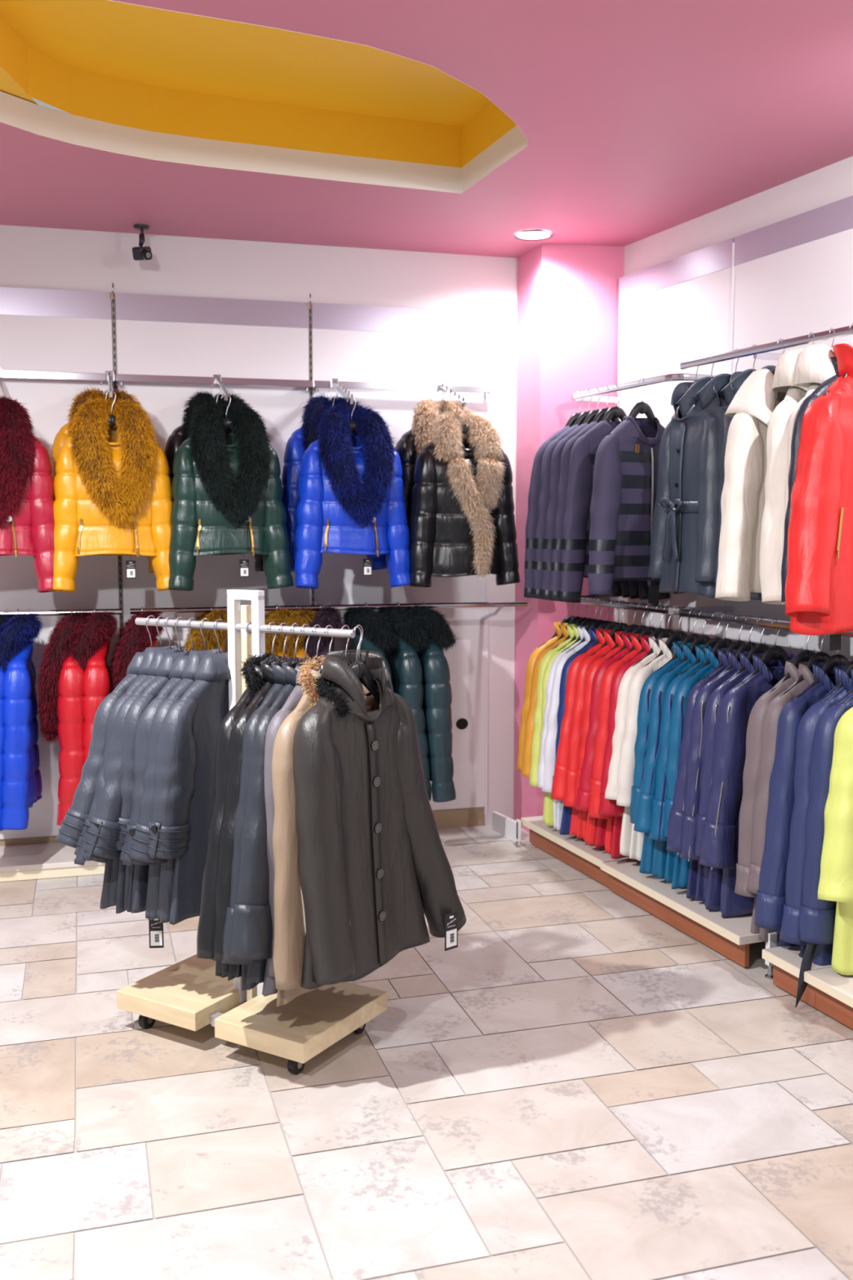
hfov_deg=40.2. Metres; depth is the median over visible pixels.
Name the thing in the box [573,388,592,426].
clothes hanger
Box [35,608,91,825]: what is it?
jacket
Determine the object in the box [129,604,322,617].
rail
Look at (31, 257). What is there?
wall
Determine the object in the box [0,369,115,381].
rail
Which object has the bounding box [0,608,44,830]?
jacket
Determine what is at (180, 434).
jacket
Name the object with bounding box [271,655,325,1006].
coat
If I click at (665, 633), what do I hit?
clothes hanger
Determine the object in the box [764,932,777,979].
upright foot
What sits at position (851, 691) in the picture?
clothes hanger
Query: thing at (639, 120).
ceiling
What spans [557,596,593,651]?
clothes hanger
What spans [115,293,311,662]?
wall panel
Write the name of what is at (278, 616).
jacket
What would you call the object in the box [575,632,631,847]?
coat
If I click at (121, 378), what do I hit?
rail
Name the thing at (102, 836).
coat
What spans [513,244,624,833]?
wall column
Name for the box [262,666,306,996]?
coat
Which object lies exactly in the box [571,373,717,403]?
hanging rail
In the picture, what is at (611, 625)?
clothes hanger
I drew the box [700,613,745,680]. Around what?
clothes hanger
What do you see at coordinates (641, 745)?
coat
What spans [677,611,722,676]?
clothes hanger
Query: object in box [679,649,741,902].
coat
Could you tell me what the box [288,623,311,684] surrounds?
clothes hanger
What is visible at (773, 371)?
clothes hanger
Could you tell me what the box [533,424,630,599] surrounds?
jacket
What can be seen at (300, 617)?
jacket
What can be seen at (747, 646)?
clothes hanger
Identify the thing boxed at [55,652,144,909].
coat
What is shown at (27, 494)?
jacket
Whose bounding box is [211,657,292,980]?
coat
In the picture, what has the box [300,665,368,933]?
coat
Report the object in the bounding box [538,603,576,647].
clothes hanger
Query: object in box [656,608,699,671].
clothes hanger
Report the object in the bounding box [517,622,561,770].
coat
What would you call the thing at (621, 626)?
clothes hanger
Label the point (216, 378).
hook
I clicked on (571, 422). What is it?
clothes hanger
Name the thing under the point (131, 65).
ceiling
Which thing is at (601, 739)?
coat
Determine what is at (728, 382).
clothes hanger
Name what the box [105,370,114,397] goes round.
hook
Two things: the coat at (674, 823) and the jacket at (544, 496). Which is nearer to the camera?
the coat at (674, 823)
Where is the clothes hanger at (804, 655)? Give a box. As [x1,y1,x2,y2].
[767,635,815,693]
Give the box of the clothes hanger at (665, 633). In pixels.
[631,604,674,666]
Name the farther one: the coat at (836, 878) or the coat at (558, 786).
the coat at (558, 786)
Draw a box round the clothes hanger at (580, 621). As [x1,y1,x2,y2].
[551,595,588,649]
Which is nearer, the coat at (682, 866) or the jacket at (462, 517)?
the coat at (682, 866)
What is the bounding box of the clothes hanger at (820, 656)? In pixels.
[778,634,830,697]
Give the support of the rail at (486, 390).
attached to the wall panel at (352, 343)
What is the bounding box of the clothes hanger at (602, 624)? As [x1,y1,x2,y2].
[573,598,611,654]
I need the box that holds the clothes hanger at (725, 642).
[688,612,733,678]
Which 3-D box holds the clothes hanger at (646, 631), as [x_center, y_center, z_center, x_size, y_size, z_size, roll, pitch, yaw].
[0.914,-0.026,4.773,0.337,0.250,0.027,-3,6,-24]
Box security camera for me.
[132,223,151,260]
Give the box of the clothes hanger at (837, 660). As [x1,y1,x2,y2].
[794,635,849,700]
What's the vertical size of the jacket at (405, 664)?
0.889 m
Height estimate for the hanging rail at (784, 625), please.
0.043 m
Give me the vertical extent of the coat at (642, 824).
0.894 m
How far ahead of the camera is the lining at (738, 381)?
4.16 m
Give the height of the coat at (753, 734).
0.928 m
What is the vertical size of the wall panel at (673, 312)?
2.510 m
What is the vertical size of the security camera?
0.155 m
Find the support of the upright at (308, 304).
attached to the wall panel at (157, 335)
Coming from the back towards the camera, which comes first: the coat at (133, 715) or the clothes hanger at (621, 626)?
the clothes hanger at (621, 626)
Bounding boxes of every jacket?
[0,395,61,592]
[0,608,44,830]
[0,612,16,831]
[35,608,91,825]
[49,397,173,592]
[51,386,160,573]
[61,610,119,763]
[107,605,164,693]
[164,390,263,571]
[166,399,293,591]
[183,606,227,652]
[264,606,294,657]
[275,606,315,658]
[281,393,386,571]
[294,403,410,588]
[302,604,344,660]
[342,602,399,689]
[377,602,431,800]
[394,397,475,544]
[407,602,457,802]
[408,409,519,586]
[523,426,622,598]
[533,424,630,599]
[541,422,639,599]
[549,421,648,600]
[559,420,669,603]
[587,415,685,605]
[715,368,786,601]
[759,347,810,604]
[781,343,836,605]
[781,356,840,602]
[785,343,852,650]
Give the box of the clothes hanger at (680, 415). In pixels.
[679,356,698,418]
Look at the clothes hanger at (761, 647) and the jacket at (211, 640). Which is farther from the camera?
the jacket at (211, 640)
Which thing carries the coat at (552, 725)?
hanging from the clothes hanger at (597, 623)
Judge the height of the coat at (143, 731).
0.754 m
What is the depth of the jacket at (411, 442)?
5.24 m
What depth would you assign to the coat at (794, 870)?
3.63 m
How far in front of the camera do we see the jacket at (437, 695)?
5.17 m
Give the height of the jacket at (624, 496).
0.800 m
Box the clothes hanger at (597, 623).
[565,597,604,653]
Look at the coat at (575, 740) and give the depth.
4.88 m
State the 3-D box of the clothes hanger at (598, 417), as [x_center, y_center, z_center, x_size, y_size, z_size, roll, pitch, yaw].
[0.775,-0.969,5.004,0.337,0.250,0.027,-2,6,-24]
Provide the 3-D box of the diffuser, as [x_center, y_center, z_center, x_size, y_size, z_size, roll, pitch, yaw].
[0.475,-1.792,5.157,0.148,0.001,0.148,0,6,0]
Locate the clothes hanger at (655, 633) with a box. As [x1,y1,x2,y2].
[623,604,665,664]
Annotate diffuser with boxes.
[517,231,550,239]
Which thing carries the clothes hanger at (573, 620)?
hanging from the hanging rail at (623, 605)
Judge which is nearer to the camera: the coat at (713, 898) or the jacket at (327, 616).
the coat at (713, 898)
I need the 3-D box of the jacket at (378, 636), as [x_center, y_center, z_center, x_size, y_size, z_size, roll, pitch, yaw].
[-0.267,0.272,5.296,0.251,0.884,0.486,-2,6,-20]
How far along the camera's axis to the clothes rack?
3.36 m
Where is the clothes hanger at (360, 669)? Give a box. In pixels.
[348,626,379,702]
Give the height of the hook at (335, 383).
0.154 m
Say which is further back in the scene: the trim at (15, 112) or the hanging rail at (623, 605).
the hanging rail at (623, 605)
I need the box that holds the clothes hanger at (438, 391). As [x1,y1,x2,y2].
[436,391,444,415]
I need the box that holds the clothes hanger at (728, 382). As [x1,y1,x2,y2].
[722,348,738,398]
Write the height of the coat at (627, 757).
0.874 m
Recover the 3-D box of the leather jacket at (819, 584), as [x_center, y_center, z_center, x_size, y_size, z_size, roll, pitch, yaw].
[1.365,-0.447,3.678,0.637,0.951,0.222,-3,6,-29]
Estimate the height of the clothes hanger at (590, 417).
0.250 m
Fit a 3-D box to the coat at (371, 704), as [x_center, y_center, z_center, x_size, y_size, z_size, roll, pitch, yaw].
[-0.164,0.442,3.277,0.121,0.748,0.555,3,7,31]
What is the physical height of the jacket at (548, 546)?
0.771 m
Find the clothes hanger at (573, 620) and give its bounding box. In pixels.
[545,604,582,648]
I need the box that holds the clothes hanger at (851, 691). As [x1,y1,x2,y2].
[832,689,852,707]
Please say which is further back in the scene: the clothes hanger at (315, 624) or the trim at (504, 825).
the trim at (504, 825)
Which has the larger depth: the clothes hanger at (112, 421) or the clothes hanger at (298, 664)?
the clothes hanger at (112, 421)
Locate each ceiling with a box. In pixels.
[0,0,516,167]
[0,0,852,257]
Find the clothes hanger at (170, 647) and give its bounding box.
[164,616,174,649]
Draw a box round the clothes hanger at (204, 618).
[200,617,208,650]
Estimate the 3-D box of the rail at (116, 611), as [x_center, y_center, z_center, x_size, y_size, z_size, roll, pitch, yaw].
[-1.764,-0.079,4.991,0.885,0.113,0.311,-2,6,-15]
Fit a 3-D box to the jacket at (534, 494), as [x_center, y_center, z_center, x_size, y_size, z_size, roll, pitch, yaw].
[0.688,-0.575,5.252,0.554,0.771,0.094,-2,6,-20]
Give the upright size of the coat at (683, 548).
0.820 m
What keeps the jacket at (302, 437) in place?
hanging from the clothes hanger
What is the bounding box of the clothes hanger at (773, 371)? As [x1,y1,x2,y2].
[772,338,785,374]
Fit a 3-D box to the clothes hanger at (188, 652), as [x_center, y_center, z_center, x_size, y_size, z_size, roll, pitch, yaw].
[-0.698,0.057,3.475,0.027,0.250,0.337,3,6,28]
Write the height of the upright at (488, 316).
2.440 m
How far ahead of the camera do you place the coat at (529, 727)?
5.22 m
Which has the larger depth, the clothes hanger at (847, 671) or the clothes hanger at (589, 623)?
the clothes hanger at (589, 623)
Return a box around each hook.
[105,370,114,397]
[213,374,227,400]
[330,378,353,404]
[435,382,465,407]
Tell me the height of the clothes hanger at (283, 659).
0.250 m
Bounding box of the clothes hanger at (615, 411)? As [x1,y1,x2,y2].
[601,382,626,422]
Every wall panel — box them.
[0,286,119,845]
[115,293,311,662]
[311,302,488,828]
[613,237,734,638]
[724,195,852,662]
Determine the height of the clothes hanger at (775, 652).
0.250 m
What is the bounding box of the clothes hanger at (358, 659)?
[351,624,366,666]
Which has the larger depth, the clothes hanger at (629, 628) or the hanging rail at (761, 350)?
the clothes hanger at (629, 628)
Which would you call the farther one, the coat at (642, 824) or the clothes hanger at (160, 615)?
the coat at (642, 824)
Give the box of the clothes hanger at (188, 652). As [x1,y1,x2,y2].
[183,617,196,655]
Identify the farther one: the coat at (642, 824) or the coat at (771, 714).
the coat at (642, 824)
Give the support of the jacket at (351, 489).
hanging from the clothes hanger at (354, 427)
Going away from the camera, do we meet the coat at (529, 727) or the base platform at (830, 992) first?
the base platform at (830, 992)
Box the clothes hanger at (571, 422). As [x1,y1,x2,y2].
[564,390,583,426]
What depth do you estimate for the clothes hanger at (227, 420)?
4.87 m
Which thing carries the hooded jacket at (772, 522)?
hanging from the clothes hanger
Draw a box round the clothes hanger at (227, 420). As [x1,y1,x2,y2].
[221,394,235,432]
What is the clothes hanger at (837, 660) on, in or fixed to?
hanging from the hanging rail at (784, 625)
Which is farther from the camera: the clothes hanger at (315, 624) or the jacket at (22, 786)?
the jacket at (22, 786)
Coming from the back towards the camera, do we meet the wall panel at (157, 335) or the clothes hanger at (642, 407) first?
the wall panel at (157, 335)
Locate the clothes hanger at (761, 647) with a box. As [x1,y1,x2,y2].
[722,616,769,684]
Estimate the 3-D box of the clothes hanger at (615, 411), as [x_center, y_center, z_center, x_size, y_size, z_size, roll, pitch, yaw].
[0.803,-0.963,4.940,0.337,0.250,0.027,-3,6,-25]
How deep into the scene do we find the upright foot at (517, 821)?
5.45 m
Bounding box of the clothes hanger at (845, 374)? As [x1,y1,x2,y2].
[822,373,848,395]
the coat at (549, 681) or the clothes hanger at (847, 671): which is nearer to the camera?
the clothes hanger at (847, 671)
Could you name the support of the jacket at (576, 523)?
hanging from the clothes hanger at (615, 411)
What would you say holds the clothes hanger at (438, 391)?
hanging from the hook at (439, 385)
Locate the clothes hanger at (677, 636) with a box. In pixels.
[642,606,687,667]
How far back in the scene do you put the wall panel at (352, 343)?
5.54 m
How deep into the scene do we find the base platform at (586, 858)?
5.08 m
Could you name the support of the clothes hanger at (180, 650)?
hanging from the clothes rack
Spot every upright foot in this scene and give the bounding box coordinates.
[513,818,524,847]
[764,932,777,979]
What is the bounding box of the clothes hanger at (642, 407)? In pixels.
[608,377,657,435]
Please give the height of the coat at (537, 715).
0.894 m
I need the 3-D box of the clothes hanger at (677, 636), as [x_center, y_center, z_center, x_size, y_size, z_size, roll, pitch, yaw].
[0.993,-0.008,4.591,0.337,0.250,0.027,-2,6,-23]
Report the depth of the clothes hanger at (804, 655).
3.91 m
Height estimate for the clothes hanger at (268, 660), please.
0.250 m
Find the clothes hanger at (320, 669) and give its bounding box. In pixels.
[317,625,333,673]
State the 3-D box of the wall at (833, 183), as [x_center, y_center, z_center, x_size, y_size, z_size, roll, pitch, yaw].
[2.109,-0.235,2.882,0.100,2.900,6.200,-2,6,-23]
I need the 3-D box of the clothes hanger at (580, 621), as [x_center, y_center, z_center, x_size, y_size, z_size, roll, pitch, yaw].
[0.711,-0.072,5.242,0.337,0.250,0.027,-2,6,-22]
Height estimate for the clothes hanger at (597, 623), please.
0.250 m
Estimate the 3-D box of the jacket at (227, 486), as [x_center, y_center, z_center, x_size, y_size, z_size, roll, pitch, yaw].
[-0.826,-0.608,4.880,0.538,0.804,0.280,-3,6,-24]
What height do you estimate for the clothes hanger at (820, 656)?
0.250 m
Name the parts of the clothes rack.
board, rail, frame, post, board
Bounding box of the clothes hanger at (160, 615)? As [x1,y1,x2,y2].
[155,615,164,647]
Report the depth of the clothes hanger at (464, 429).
5.15 m
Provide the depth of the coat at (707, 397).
4.24 m
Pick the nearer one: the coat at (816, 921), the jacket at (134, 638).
the coat at (816, 921)
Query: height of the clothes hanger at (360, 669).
0.250 m
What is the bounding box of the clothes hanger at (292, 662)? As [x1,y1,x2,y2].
[285,622,302,668]
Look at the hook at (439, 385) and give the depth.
5.31 m
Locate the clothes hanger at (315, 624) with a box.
[311,624,321,662]
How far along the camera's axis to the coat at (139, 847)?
3.30 m
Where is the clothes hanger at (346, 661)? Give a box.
[341,624,351,666]
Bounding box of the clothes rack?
[116,589,387,1074]
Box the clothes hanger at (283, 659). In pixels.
[266,622,290,683]
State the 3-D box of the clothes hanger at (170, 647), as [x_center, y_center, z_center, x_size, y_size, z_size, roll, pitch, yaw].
[-0.775,0.053,3.522,0.027,0.250,0.337,3,7,31]
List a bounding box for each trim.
[0,0,528,193]
[492,811,516,841]
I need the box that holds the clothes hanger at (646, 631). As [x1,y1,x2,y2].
[614,603,656,662]
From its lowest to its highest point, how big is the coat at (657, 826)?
0.894 m
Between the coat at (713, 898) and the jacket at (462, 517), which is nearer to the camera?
the coat at (713, 898)
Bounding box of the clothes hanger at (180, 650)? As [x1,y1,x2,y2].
[173,617,188,652]
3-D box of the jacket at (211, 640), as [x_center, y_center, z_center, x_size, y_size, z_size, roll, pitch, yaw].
[-0.963,0.291,5.098,0.290,0.885,0.492,-2,6,-15]
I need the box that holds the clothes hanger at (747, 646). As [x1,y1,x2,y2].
[709,615,756,682]
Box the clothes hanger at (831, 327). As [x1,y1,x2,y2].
[829,327,834,350]
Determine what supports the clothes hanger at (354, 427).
hanging from the hook at (335, 383)
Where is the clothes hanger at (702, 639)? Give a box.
[665,609,710,674]
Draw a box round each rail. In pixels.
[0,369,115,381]
[0,608,121,616]
[115,373,312,392]
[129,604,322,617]
[313,380,493,397]
[325,600,527,620]
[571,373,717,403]
[573,595,732,614]
[679,608,852,637]
[680,324,852,369]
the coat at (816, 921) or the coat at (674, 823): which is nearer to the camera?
the coat at (816, 921)
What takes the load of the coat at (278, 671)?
hanging from the clothes hanger at (292, 662)
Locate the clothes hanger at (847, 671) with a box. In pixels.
[817,660,852,704]
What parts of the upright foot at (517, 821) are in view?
post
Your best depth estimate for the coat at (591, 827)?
4.83 m
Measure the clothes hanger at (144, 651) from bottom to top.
0.250 m
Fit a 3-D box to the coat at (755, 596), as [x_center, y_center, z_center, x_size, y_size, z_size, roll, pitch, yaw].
[1.150,-0.552,4.155,0.134,0.820,0.492,-2,6,-22]
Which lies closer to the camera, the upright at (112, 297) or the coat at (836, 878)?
the coat at (836, 878)
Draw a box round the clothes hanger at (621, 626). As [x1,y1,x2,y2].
[587,600,628,657]
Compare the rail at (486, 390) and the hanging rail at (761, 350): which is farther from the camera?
the rail at (486, 390)
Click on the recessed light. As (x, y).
(528, 234)
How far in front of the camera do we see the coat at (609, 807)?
4.64 m
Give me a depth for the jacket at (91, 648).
4.78 m
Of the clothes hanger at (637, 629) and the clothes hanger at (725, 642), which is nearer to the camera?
the clothes hanger at (725, 642)
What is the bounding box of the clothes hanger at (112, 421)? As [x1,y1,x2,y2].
[105,391,119,430]
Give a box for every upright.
[109,283,123,635]
[306,293,314,604]
[484,315,489,814]
[722,242,734,639]
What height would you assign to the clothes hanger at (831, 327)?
0.250 m
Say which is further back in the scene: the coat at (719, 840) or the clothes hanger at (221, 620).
the coat at (719, 840)
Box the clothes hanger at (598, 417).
[591,385,619,422]
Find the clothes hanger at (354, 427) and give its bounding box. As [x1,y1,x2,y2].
[346,397,359,435]
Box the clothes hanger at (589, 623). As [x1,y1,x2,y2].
[561,597,598,652]
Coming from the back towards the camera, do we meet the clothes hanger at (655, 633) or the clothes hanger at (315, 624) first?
the clothes hanger at (655, 633)
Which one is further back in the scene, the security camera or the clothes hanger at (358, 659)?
the security camera
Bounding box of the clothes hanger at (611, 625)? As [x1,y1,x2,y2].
[581,599,619,654]
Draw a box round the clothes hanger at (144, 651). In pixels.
[142,615,155,652]
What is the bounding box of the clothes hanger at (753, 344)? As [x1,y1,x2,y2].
[747,344,756,377]
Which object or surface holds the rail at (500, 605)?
attached to the wall panel at (352, 343)
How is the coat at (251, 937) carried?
hanging from the clothes hanger at (298, 664)
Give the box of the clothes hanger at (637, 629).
[606,602,646,660]
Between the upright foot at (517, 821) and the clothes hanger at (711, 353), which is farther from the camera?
the upright foot at (517, 821)
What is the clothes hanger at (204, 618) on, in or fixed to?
hanging from the clothes rack
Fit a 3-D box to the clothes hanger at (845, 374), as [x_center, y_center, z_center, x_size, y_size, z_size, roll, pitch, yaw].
[1.364,-0.870,3.642,0.337,0.250,0.027,-3,6,-29]
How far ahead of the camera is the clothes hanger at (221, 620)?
3.41 m
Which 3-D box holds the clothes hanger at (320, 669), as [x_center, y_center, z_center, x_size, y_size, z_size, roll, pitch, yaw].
[-0.269,0.083,3.216,0.027,0.250,0.337,3,7,31]
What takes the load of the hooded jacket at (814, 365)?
hanging from the clothes hanger at (831, 327)
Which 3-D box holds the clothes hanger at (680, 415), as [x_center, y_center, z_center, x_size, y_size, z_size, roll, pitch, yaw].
[1.023,-0.948,4.428,0.027,0.250,0.337,-2,6,-16]
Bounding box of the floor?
[0,824,852,1279]
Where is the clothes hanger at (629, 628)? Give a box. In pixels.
[599,601,638,658]
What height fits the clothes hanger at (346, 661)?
0.250 m
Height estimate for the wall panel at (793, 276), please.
2.510 m
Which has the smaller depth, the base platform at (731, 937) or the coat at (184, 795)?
the coat at (184, 795)
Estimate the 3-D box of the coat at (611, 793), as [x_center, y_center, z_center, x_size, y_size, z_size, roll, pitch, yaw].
[0.962,0.424,4.698,0.580,0.874,0.108,-3,6,-25]
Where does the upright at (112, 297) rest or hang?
attached to the wall panel at (42, 330)
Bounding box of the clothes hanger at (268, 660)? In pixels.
[263,622,279,666]
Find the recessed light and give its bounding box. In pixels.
[512,229,554,240]
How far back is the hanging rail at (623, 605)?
4.79 m
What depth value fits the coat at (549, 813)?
5.14 m
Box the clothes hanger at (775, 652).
[734,617,791,688]
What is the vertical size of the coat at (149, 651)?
0.771 m
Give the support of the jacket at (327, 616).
hanging from the clothes hanger
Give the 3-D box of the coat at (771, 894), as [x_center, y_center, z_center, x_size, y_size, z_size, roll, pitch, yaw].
[1.342,0.553,3.836,0.602,0.954,0.134,-2,6,-21]
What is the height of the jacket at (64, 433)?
0.803 m
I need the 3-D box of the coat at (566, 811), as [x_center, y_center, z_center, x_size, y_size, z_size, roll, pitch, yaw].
[0.791,0.393,5.107,0.553,0.894,0.126,-3,6,-24]
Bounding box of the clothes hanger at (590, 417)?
[582,386,601,424]
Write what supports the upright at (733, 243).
attached to the wall panel at (793, 276)
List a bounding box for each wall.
[0,224,517,825]
[624,155,852,275]
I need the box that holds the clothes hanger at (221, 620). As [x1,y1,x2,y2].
[213,618,225,653]
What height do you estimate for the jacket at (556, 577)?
0.771 m
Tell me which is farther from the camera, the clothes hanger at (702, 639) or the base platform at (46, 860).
the base platform at (46, 860)
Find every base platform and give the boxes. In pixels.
[0,841,105,881]
[520,815,629,888]
[600,858,762,967]
[761,945,852,1029]
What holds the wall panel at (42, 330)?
attached to the wall at (31, 257)
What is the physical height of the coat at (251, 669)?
0.875 m
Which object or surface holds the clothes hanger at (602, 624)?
hanging from the hanging rail at (623, 605)
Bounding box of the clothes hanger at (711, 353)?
[707,353,720,395]
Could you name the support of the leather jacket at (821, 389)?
hanging from the clothes hanger
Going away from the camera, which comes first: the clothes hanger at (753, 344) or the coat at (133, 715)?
the coat at (133, 715)
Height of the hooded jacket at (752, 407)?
0.834 m
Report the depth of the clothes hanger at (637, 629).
4.81 m
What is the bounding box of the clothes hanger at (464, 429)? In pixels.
[457,401,471,439]
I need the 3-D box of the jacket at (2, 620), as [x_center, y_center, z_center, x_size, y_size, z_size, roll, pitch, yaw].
[-1.818,0.312,4.867,0.280,0.888,0.500,-2,6,-15]
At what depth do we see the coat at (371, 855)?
3.15 m
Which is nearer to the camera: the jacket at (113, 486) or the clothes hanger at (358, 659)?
the clothes hanger at (358, 659)
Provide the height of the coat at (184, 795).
0.766 m
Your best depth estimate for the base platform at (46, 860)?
4.99 m
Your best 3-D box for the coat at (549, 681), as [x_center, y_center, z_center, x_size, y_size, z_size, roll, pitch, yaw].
[0.747,0.384,5.203,0.580,0.894,0.110,-2,6,-23]
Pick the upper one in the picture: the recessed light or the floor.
the recessed light
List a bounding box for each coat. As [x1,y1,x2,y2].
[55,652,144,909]
[74,644,177,913]
[81,646,186,911]
[115,648,194,948]
[120,655,188,919]
[128,647,222,923]
[146,652,241,924]
[196,651,280,977]
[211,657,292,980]
[221,661,287,990]
[228,659,314,985]
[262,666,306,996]
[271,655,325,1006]
[293,649,466,989]
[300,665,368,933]
[349,680,379,924]
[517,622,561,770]
[521,622,568,777]
[529,623,574,822]
[537,625,577,826]
[537,626,582,828]
[541,626,590,830]
[551,628,604,835]
[552,626,597,835]
[563,629,615,839]
[574,631,623,845]
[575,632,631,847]
[587,633,641,853]
[598,635,649,858]
[604,636,659,856]
[616,637,674,861]
[630,640,684,874]
[633,642,696,879]
[647,376,719,598]
[648,644,706,883]
[663,646,719,888]
[666,648,728,898]
[677,373,733,597]
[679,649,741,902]
[694,651,782,911]
[698,653,796,917]
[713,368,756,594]
[729,365,781,599]
[734,659,798,933]
[746,662,814,942]
[754,662,836,946]
[779,665,852,957]
[795,668,852,1007]
[817,706,852,975]
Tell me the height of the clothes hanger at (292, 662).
0.250 m

